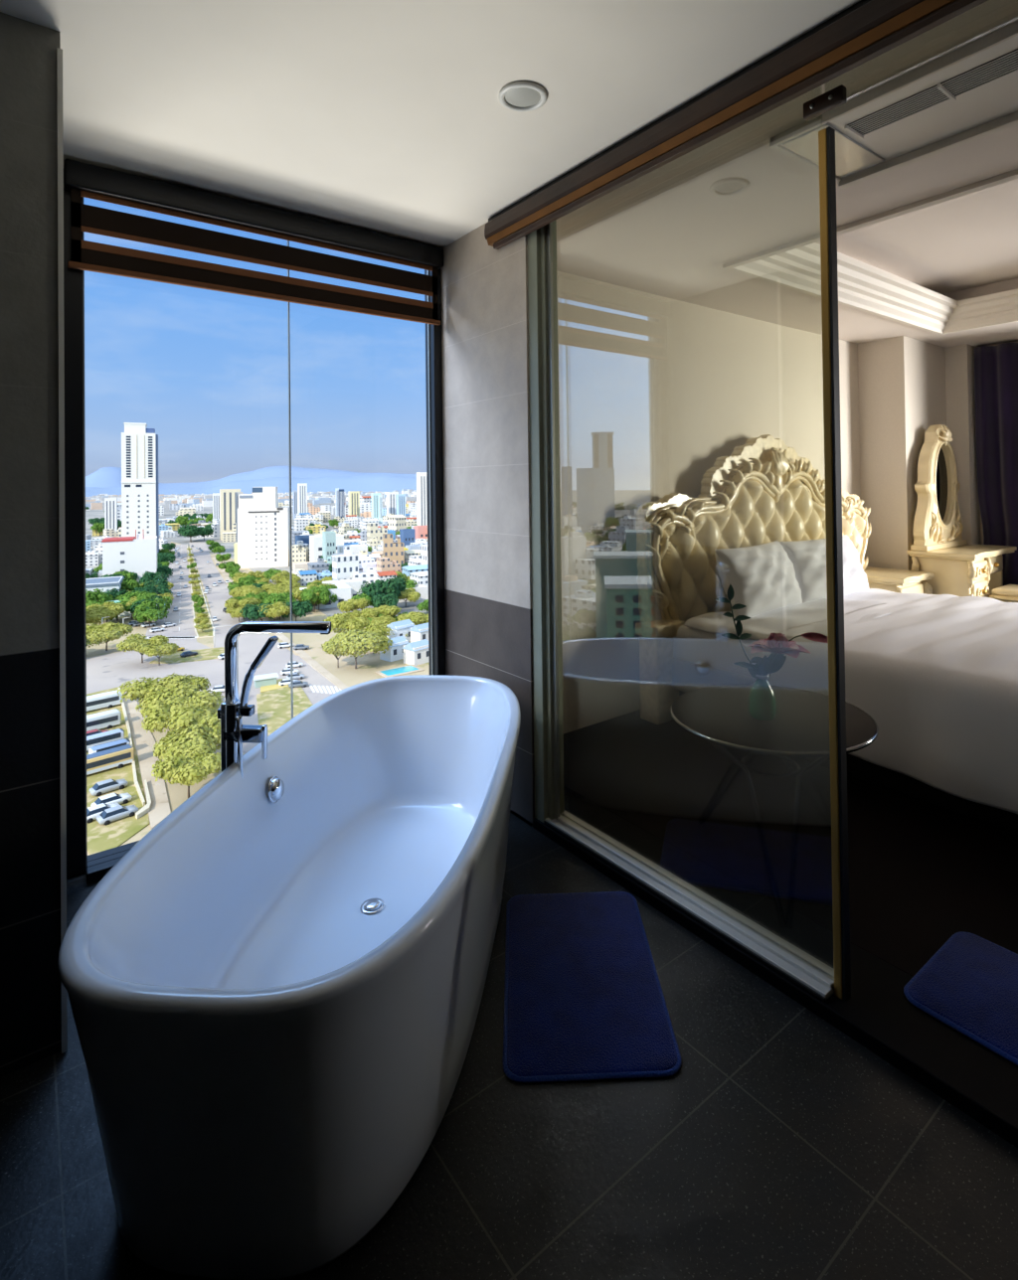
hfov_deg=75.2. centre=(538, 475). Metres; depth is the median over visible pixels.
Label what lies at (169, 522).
tree
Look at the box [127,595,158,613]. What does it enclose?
tree
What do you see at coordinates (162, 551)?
tree
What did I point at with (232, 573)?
tree
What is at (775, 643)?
rose
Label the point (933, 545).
base
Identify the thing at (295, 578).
tree
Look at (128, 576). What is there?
tree
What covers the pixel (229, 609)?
tree
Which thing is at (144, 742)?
pavement
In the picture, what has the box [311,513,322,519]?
building
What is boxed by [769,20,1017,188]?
air vent
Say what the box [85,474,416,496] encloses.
mountain range
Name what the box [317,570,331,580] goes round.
building
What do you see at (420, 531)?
house
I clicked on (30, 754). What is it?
wall
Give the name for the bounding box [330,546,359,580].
building
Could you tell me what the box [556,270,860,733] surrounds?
wall
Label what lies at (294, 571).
building
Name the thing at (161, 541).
building
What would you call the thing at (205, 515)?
tree
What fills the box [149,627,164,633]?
car
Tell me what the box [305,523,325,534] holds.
building
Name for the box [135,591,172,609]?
tree
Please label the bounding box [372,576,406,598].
tree
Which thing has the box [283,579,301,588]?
tree
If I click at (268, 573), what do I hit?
tree
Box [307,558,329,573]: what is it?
building
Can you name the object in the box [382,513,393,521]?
building
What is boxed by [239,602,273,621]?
tree
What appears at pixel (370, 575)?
building
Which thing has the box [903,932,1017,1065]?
bath mat
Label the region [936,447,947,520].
mirror glass
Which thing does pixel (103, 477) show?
mountain range
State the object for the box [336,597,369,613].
tree
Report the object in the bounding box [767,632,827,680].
bud
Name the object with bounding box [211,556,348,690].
pavement
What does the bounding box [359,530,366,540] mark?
building
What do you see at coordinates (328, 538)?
house
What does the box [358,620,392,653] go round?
tree
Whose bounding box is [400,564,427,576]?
building
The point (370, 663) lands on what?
ground
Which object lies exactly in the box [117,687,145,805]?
wall
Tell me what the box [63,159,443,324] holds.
zebra blind
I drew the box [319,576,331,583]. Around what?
tree
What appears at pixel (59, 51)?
trim
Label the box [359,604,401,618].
tree
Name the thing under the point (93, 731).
car
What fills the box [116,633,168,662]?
tree
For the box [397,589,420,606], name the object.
tree
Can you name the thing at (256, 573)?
tree
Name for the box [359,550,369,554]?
building
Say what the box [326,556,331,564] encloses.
building
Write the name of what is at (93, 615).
tree
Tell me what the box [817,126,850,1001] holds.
door frame
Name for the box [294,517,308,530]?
building
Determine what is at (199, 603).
tree
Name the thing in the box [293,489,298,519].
tower block
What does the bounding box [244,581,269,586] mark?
tree
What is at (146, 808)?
wall
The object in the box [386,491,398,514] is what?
tower block
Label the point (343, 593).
house
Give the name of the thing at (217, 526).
building
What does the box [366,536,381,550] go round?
building
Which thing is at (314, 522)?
building
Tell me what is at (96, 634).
tree
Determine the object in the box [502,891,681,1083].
bath mat
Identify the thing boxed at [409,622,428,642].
villa
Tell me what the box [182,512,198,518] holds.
tree
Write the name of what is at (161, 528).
building
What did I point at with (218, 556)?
tree
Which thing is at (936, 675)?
duvet
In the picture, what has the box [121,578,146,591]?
tree
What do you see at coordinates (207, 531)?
tree
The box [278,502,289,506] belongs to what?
building
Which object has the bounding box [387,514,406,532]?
building
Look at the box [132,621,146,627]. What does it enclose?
car
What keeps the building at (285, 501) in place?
on the ground at (89, 514)
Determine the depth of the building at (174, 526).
1126.85 m
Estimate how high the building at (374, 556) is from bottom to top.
18.177 m
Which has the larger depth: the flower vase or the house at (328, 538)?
the house at (328, 538)
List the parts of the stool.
seat frame, seat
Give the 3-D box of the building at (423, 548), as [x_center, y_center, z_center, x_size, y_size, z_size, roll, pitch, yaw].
[-77.577,62.507,495.121,17.319,31.875,14.427,0,-1,-35]
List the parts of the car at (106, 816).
cabin glass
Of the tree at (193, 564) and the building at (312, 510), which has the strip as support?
the tree at (193, 564)
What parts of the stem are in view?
stem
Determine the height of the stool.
0.512 m
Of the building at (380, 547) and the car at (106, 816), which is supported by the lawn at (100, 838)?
the car at (106, 816)
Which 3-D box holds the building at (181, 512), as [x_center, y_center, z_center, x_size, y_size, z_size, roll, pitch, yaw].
[-789.739,87.759,1467.270,28.220,23.610,32.943,0,-1,-28]
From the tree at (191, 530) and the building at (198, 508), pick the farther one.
the building at (198, 508)
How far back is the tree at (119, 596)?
390.52 m
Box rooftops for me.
[85,488,416,509]
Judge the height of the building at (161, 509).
29.410 m
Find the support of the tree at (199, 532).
on the ground at (89, 514)
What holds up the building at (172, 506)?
on the ground at (89, 514)
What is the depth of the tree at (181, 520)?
1146.97 m
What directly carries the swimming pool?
on the ground at (89, 514)
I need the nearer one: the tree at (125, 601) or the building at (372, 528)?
the tree at (125, 601)
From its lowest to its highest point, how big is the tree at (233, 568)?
7.734 m
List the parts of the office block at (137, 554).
roof trim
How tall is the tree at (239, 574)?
8.733 m
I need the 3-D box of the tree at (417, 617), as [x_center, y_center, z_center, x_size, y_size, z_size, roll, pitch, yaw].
[-58.293,71.031,317.694,22.210,10.482,22.486,-1,-1,42]
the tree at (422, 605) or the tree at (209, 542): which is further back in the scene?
the tree at (209, 542)
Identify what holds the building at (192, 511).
on the ground at (89, 514)
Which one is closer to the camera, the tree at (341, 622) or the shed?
the tree at (341, 622)
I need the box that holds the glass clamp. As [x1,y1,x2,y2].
[802,84,846,121]
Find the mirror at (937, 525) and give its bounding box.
[910,424,966,551]
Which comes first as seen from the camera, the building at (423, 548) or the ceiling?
the ceiling
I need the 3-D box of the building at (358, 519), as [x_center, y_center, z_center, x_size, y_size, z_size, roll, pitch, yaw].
[-330.196,84.473,1230.910,23.567,12.341,23.211,0,-1,-35]
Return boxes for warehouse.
[85,576,124,592]
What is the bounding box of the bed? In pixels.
[635,434,1017,833]
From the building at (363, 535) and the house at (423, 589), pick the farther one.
the building at (363, 535)
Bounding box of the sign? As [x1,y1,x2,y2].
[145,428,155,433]
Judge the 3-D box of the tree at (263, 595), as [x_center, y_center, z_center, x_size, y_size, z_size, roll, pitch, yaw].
[-158.576,71.779,373.136,13.813,13.072,17.210,-1,-1,30]
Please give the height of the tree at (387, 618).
8.275 m
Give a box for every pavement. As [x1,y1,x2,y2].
[123,691,170,829]
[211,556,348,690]
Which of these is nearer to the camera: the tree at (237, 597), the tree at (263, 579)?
the tree at (237, 597)
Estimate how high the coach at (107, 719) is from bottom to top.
4.725 m
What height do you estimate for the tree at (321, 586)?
14.347 m
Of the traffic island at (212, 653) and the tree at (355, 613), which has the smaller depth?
the traffic island at (212, 653)
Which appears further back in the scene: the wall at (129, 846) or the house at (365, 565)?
the house at (365, 565)
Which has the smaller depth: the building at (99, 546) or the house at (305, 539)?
the house at (305, 539)
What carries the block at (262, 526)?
on the ground at (89, 514)
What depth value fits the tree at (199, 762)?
147.90 m
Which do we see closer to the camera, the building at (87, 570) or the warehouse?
the warehouse
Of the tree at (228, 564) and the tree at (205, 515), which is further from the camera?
the tree at (205, 515)
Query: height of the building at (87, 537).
8.975 m
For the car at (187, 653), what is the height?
2.153 m
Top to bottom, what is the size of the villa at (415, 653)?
8.600 m
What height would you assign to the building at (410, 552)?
18.000 m
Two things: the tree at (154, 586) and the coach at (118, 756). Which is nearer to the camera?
the coach at (118, 756)
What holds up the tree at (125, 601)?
on the ground at (89, 514)
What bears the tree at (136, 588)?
on the ground at (370, 663)
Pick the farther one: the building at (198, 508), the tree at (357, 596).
the building at (198, 508)
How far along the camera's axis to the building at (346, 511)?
1470.59 m
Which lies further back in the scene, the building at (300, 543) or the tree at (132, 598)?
the building at (300, 543)
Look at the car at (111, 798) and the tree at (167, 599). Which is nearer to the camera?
the car at (111, 798)
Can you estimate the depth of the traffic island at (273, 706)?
214.41 m
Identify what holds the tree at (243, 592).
on the ground at (89, 514)
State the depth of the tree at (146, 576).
455.23 m
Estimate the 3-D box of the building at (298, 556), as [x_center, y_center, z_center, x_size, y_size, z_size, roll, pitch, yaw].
[-215.371,72.098,595.106,11.772,18.746,15.580,-1,-1,-17]
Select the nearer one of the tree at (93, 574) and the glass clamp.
the glass clamp
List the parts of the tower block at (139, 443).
crown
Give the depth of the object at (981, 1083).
1.82 m
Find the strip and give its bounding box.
[188,546,212,637]
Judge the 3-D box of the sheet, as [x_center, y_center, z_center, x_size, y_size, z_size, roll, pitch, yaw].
[1.837,0.843,4.153,1.960,0.060,0.722,0,-1,-38]
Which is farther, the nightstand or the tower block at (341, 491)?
the tower block at (341, 491)
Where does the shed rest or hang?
on the ground at (89, 514)
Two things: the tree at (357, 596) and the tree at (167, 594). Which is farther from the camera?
the tree at (167, 594)
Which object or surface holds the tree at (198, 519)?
on the ground at (89, 514)
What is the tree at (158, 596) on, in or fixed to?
on the ground at (89, 514)
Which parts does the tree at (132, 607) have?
crown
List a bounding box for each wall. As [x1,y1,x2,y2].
[0,11,61,1077]
[66,839,140,878]
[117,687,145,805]
[135,779,151,818]
[441,221,534,827]
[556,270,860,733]
[944,343,979,544]
[975,340,1017,544]
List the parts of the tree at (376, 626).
crown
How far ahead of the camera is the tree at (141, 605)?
347.25 m
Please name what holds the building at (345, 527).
on the ground at (89, 514)
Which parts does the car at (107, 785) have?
cabin glass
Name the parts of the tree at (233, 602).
crown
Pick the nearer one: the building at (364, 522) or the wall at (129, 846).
the wall at (129, 846)
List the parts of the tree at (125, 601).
crown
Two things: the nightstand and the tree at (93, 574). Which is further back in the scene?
the tree at (93, 574)
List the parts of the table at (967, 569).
drawer, drawer, panel, drawer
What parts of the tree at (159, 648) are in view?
crown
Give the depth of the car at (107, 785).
154.85 m
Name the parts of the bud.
stem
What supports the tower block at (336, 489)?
on the ground at (89, 514)
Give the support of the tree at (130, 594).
on the ground at (89, 514)
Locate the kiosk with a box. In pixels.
[253,672,278,688]
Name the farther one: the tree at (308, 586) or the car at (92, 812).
the tree at (308, 586)
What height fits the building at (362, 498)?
41.040 m
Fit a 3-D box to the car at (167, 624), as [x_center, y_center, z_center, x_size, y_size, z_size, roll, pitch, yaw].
[-190.684,76.809,340.853,2.732,2.153,6.460,-1,-1,33]
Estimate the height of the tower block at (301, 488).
78.891 m
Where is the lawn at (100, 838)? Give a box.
[86,686,149,854]
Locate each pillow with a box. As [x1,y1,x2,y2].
[714,540,801,617]
[778,534,868,603]
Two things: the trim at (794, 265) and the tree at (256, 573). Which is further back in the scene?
the tree at (256, 573)
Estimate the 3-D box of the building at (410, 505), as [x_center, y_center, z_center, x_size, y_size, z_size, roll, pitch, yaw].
[-341.104,85.238,1855.576,39.468,26.135,38.815,0,-1,-28]
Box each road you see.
[86,544,220,708]
[188,542,339,724]
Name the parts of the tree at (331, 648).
crown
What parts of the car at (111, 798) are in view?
cabin glass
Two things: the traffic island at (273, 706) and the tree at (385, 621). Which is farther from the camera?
the tree at (385, 621)
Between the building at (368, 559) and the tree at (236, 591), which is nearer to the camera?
the tree at (236, 591)
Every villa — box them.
[379,636,409,661]
[386,619,414,641]
[401,639,428,665]
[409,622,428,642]
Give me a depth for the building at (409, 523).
1027.14 m
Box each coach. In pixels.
[86,690,121,711]
[86,708,121,731]
[86,728,124,753]
[86,744,134,775]
[88,737,130,754]
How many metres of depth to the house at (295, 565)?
500.65 m
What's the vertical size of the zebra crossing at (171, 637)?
0.080 m
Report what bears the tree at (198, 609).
on the strip
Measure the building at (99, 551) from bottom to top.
15.214 m
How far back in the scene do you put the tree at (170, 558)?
571.69 m
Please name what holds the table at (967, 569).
on the floor at (921, 874)
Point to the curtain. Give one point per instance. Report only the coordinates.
(995, 367)
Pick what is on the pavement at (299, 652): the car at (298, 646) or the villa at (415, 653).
the car at (298, 646)
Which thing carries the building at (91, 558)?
on the ground at (89, 514)
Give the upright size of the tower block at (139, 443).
137.000 m
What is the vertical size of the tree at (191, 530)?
24.129 m
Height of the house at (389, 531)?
23.100 m
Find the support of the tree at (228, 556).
on the ground at (370, 663)
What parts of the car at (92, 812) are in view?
cabin glass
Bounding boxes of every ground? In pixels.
[85,495,428,616]
[86,541,429,855]
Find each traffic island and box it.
[149,646,224,663]
[256,686,313,736]
[260,678,288,692]
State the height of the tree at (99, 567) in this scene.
14.981 m
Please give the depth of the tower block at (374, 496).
1261.86 m
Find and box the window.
[63,187,445,884]
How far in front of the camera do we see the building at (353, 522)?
1107.62 m
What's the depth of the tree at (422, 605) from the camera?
358.54 m
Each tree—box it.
[85,571,99,578]
[85,587,129,599]
[85,588,109,603]
[85,599,117,625]
[85,601,125,622]
[85,605,118,624]
[86,621,133,650]
[87,517,104,524]
[90,522,104,535]
[92,563,102,572]
[100,571,139,581]
[104,598,133,621]
[105,592,129,601]
[113,570,137,580]
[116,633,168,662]
[116,673,210,716]
[118,590,148,601]
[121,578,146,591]
[121,596,138,606]
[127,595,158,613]
[130,586,153,592]
[130,599,158,622]
[132,597,168,623]
[134,602,168,623]
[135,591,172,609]
[136,608,163,627]
[137,586,172,595]
[138,571,168,584]
[139,595,163,603]
[139,640,178,665]
[141,689,224,733]
[143,577,169,587]
[148,583,167,589]
[151,742,220,798]
[152,711,220,759]
[156,566,172,577]
[157,552,175,563]
[158,593,174,600]
[159,548,174,554]
[160,561,169,567]
[161,542,175,550]
[166,519,177,523]
[174,515,193,525]
[176,524,197,537]
[177,527,201,541]
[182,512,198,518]
[186,562,196,569]
[187,574,199,579]
[187,580,200,584]
[190,594,204,602]
[192,516,208,522]
[192,600,204,608]
[193,606,205,613]
[193,617,209,623]
[193,623,210,630]
[195,613,207,617]
[197,512,208,517]
[198,526,214,540]
[205,539,217,545]
[207,542,220,550]
[211,545,225,553]
[215,553,225,563]
[216,553,231,561]
[217,561,234,569]
[224,566,240,572]
[224,597,261,619]
[226,606,241,622]
[227,570,242,579]
[227,575,255,592]
[228,584,256,597]
[228,594,253,600]
[231,572,245,580]
[232,605,258,621]
[239,587,264,597]
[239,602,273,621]
[243,591,268,599]
[244,570,262,577]
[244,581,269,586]
[252,582,270,591]
[254,577,269,583]
[258,602,290,621]
[260,591,289,604]
[261,582,293,592]
[262,568,282,580]
[267,588,296,594]
[270,570,297,584]
[271,591,296,603]
[277,576,300,583]
[279,600,313,621]
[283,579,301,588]
[292,588,319,602]
[300,589,330,612]
[306,582,334,588]
[310,584,336,589]
[310,587,330,610]
[311,585,327,590]
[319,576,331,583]
[320,640,353,667]
[322,613,369,633]
[327,518,338,526]
[327,629,393,668]
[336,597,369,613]
[344,609,362,619]
[351,592,373,609]
[358,581,385,597]
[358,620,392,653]
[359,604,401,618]
[370,592,398,607]
[370,615,392,623]
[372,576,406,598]
[376,616,395,625]
[396,572,406,580]
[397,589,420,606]
[397,611,428,625]
[405,579,417,588]
[416,599,428,614]
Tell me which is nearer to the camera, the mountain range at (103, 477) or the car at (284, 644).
the car at (284, 644)
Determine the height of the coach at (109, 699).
4.725 m
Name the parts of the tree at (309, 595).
crown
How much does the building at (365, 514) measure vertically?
13.719 m
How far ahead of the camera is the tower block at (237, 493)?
745.80 m
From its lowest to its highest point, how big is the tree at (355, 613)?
7.231 m
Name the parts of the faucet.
lever handle, spout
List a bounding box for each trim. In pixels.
[56,47,67,1053]
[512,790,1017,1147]
[527,219,564,822]
[543,809,833,1000]
[722,168,1017,334]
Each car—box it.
[86,729,108,736]
[86,802,119,823]
[88,778,128,797]
[90,793,131,806]
[96,804,138,825]
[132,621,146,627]
[140,622,156,628]
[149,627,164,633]
[161,622,175,628]
[179,650,197,657]
[209,684,224,692]
[217,652,224,659]
[277,641,293,648]
[278,678,298,685]
[280,667,298,675]
[285,660,303,667]
[286,672,305,679]
[288,679,308,687]
[293,643,309,649]
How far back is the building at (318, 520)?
1120.40 m
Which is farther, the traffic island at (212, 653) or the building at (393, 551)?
the building at (393, 551)
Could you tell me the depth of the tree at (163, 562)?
562.07 m
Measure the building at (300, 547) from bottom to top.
16.605 m
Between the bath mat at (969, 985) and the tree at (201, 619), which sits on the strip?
the tree at (201, 619)
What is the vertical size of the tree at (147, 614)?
10.304 m
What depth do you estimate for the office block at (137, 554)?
476.03 m
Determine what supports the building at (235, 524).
on the ground at (89, 514)
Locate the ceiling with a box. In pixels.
[0,0,1017,347]
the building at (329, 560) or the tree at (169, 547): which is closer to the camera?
the building at (329, 560)
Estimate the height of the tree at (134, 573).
13.286 m
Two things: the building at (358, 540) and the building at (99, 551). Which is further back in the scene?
the building at (358, 540)
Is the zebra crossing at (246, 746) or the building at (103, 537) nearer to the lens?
the zebra crossing at (246, 746)
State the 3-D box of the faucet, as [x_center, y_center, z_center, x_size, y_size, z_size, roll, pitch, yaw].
[-0.828,0.973,2.065,0.368,1.027,0.100,-1,-1,5]
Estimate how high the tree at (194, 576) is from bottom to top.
6.226 m
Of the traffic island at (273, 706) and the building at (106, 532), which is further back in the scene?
the building at (106, 532)
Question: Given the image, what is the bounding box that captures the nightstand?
[863,566,934,594]
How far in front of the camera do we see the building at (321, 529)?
629.10 m
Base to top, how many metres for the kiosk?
3.400 m
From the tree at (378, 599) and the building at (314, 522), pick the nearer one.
the tree at (378, 599)
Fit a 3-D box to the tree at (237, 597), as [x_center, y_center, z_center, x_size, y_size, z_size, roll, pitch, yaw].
[-164.240,72.102,367.943,16.108,12.425,12.929,-1,-1,11]
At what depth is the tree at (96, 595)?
376.53 m
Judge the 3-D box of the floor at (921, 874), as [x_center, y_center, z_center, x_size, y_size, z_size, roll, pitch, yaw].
[3.611,1.517,2.845,5.215,0.240,6.100,0,-1,-38]
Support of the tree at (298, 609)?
on the ground at (89, 514)
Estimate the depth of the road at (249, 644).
285.57 m
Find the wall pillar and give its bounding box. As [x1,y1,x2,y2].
[857,335,946,570]
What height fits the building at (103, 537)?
10.657 m
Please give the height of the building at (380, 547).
19.250 m
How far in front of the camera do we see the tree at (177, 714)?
177.53 m
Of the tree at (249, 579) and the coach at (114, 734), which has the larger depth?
the tree at (249, 579)
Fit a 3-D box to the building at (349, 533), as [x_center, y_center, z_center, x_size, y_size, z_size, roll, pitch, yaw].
[-214.675,73.786,769.654,23.530,19.554,20.417,0,-1,-28]
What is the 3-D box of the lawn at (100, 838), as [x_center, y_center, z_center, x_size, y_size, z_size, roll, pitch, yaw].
[-118.613,75.042,181.697,23.067,0.250,130.033,0,-1,-38]
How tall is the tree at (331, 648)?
11.471 m
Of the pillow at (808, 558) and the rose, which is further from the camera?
the pillow at (808, 558)
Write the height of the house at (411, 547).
18.100 m
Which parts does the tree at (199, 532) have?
crown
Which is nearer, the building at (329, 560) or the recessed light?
the recessed light
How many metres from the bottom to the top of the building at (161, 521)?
13.406 m
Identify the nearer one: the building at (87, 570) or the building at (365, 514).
the building at (87, 570)
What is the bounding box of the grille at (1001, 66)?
[843,49,1017,140]
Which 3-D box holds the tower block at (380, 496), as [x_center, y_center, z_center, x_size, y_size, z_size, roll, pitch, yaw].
[-299.803,63.761,1256.015,5.000,53.557,4.650,0,-1,-28]
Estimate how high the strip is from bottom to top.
0.250 m
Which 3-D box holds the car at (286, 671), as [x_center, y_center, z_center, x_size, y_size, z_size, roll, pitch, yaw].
[-94.795,74.463,251.321,6.460,2.153,2.733,0,-1,-22]
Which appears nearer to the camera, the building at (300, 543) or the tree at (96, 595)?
the tree at (96, 595)
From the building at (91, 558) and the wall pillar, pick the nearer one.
the wall pillar
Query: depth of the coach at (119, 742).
174.82 m
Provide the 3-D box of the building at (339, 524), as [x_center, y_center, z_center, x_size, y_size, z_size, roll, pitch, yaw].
[-304.165,79.523,1036.919,15.784,16.881,21.504,0,-1,-28]
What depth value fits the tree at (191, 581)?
477.08 m
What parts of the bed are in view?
mattress, tufted panel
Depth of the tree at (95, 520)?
1193.83 m
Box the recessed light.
[497,80,547,111]
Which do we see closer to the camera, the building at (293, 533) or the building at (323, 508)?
the building at (293, 533)
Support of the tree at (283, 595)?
on the ground at (89, 514)
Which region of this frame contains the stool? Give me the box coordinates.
[987,584,1017,602]
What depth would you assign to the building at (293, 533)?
800.52 m
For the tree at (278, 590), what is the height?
12.089 m
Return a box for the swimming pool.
[374,664,424,677]
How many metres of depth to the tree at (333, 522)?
1120.13 m
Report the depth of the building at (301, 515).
1298.10 m
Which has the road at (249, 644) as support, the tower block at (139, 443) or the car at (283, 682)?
the car at (283, 682)
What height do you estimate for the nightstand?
0.653 m
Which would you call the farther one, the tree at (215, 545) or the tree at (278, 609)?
the tree at (215, 545)
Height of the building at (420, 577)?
15.261 m
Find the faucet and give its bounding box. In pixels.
[217,621,330,778]
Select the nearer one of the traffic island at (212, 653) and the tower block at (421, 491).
the traffic island at (212, 653)
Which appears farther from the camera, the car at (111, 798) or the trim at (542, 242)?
the car at (111, 798)
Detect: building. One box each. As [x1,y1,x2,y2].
[85,534,91,539]
[85,539,102,546]
[85,540,90,551]
[85,550,98,566]
[85,568,102,578]
[91,535,113,539]
[92,529,103,536]
[93,543,102,552]
[95,547,102,564]
[103,528,118,537]
[117,509,121,520]
[159,505,163,515]
[159,518,173,524]
[159,523,167,534]
[159,538,167,549]
[160,523,179,530]
[160,530,176,537]
[169,503,185,509]
[175,509,189,516]
[179,507,195,515]
[189,503,202,510]
[196,525,213,537]
[213,520,219,537]
[221,531,236,542]
[232,522,236,531]
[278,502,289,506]
[284,499,293,505]
[291,530,308,545]
[292,544,307,562]
[292,568,317,575]
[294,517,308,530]
[296,512,311,518]
[296,540,309,548]
[297,570,317,586]
[299,544,309,561]
[304,514,317,518]
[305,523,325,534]
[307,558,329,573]
[308,505,319,514]
[308,517,322,525]
[310,520,322,524]
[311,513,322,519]
[312,527,323,535]
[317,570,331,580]
[318,511,329,522]
[320,504,335,514]
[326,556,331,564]
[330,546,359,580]
[333,515,345,527]
[337,520,350,526]
[337,522,354,533]
[338,532,349,539]
[343,506,348,518]
[343,530,359,535]
[343,538,360,543]
[344,518,356,528]
[345,514,356,519]
[348,535,360,539]
[352,517,362,524]
[352,567,376,586]
[356,526,366,531]
[358,517,369,527]
[358,554,374,564]
[359,495,371,503]
[359,501,371,512]
[359,511,371,518]
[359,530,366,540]
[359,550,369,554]
[359,553,380,560]
[361,518,378,527]
[366,522,387,540]
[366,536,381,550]
[370,550,382,557]
[374,570,396,581]
[375,557,400,571]
[377,540,382,551]
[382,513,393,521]
[382,533,404,570]
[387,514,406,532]
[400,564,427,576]
[404,549,420,562]
[406,518,416,528]
[407,501,416,510]
[407,558,420,565]
[408,555,420,560]
[408,571,428,586]
[409,538,427,545]
[419,544,427,564]
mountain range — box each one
[85,465,416,488]
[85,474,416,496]
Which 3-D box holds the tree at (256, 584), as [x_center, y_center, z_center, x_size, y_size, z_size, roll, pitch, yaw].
[-177.305,73.698,422.337,15.899,10.821,14.013,0,-1,-41]
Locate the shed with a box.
[105,599,131,617]
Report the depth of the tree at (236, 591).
390.33 m
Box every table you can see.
[669,683,878,929]
[906,543,1016,601]
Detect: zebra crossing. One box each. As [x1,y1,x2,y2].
[86,651,305,753]
[147,636,197,639]
[309,684,340,693]
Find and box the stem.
[714,584,762,671]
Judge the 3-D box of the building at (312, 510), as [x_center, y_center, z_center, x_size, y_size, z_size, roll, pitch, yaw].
[-574.308,88.893,1696.999,26.253,21.175,29.618,0,-1,-28]
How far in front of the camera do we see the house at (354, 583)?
410.77 m
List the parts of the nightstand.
drawer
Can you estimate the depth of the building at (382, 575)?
425.78 m
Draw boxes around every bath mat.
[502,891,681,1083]
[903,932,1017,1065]
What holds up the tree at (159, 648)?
on the ground at (370, 663)
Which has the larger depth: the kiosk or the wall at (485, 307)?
the kiosk
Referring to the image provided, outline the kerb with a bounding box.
[186,544,214,638]
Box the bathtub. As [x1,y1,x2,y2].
[57,674,520,1279]
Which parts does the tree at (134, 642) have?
crown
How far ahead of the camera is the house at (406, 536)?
664.79 m
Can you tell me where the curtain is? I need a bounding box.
[972,341,1017,585]
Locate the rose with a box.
[745,633,809,678]
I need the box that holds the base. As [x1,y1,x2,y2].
[910,539,966,551]
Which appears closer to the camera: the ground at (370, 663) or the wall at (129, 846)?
the wall at (129, 846)
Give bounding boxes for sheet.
[683,588,931,640]
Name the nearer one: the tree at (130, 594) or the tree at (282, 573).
the tree at (130, 594)
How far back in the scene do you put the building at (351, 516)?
1263.09 m
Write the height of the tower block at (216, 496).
62.216 m
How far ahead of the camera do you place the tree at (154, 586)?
408.67 m
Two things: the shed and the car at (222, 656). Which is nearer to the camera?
the car at (222, 656)
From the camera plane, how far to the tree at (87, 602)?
346.07 m
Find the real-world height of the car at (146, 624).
2.153 m
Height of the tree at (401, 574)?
13.970 m
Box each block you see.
[101,529,157,584]
[104,497,117,531]
[121,422,159,552]
[212,492,219,519]
[219,488,240,540]
[234,486,289,568]
[235,491,243,542]
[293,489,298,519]
[297,482,307,513]
[334,487,338,516]
[338,488,344,518]
[348,490,359,516]
[370,492,380,523]
[378,494,382,523]
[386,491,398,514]
[396,493,405,516]
[416,472,427,525]
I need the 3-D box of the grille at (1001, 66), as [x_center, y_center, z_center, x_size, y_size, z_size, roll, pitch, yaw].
[1.562,-1.183,1.620,0.119,0.011,1.593,0,-1,-38]
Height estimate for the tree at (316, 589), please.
14.226 m
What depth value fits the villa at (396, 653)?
270.21 m
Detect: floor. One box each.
[0,812,1017,1279]
[563,709,1017,976]
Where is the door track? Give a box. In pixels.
[483,0,987,249]
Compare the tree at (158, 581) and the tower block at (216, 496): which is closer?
the tree at (158, 581)
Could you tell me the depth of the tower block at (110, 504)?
922.52 m
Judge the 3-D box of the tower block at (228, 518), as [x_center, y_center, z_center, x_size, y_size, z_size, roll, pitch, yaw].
[-427.180,53.257,915.672,25.000,69.740,22.650,0,-1,-28]
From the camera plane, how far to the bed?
4.04 m
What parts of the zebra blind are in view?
rail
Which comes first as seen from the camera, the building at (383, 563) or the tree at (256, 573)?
the building at (383, 563)
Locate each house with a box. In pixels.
[292,560,326,570]
[295,534,312,544]
[299,584,350,609]
[309,533,343,561]
[321,531,335,560]
[321,578,362,598]
[336,544,367,554]
[361,561,376,572]
[387,529,395,539]
[398,584,428,602]
[399,528,415,547]
[405,544,420,550]
[413,525,427,538]
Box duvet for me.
[758,594,1017,813]
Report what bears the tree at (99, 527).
on the ground at (89, 514)
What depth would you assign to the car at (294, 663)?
260.11 m
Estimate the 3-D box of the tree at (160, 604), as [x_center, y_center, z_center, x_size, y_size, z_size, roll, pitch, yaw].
[-203.515,71.453,346.354,17.348,14.259,17.340,-1,-1,45]
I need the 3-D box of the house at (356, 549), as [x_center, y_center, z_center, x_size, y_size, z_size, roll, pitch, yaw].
[-157.784,69.746,560.746,22.000,21.100,16.120,0,-1,-28]
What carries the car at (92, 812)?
on the lawn at (100, 838)
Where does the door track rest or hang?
attached to the ceiling
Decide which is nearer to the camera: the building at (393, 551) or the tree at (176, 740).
the tree at (176, 740)
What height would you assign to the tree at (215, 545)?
10.626 m
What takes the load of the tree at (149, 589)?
on the ground at (89, 514)
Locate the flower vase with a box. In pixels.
[747,673,777,721]
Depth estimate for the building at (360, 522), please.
1041.53 m

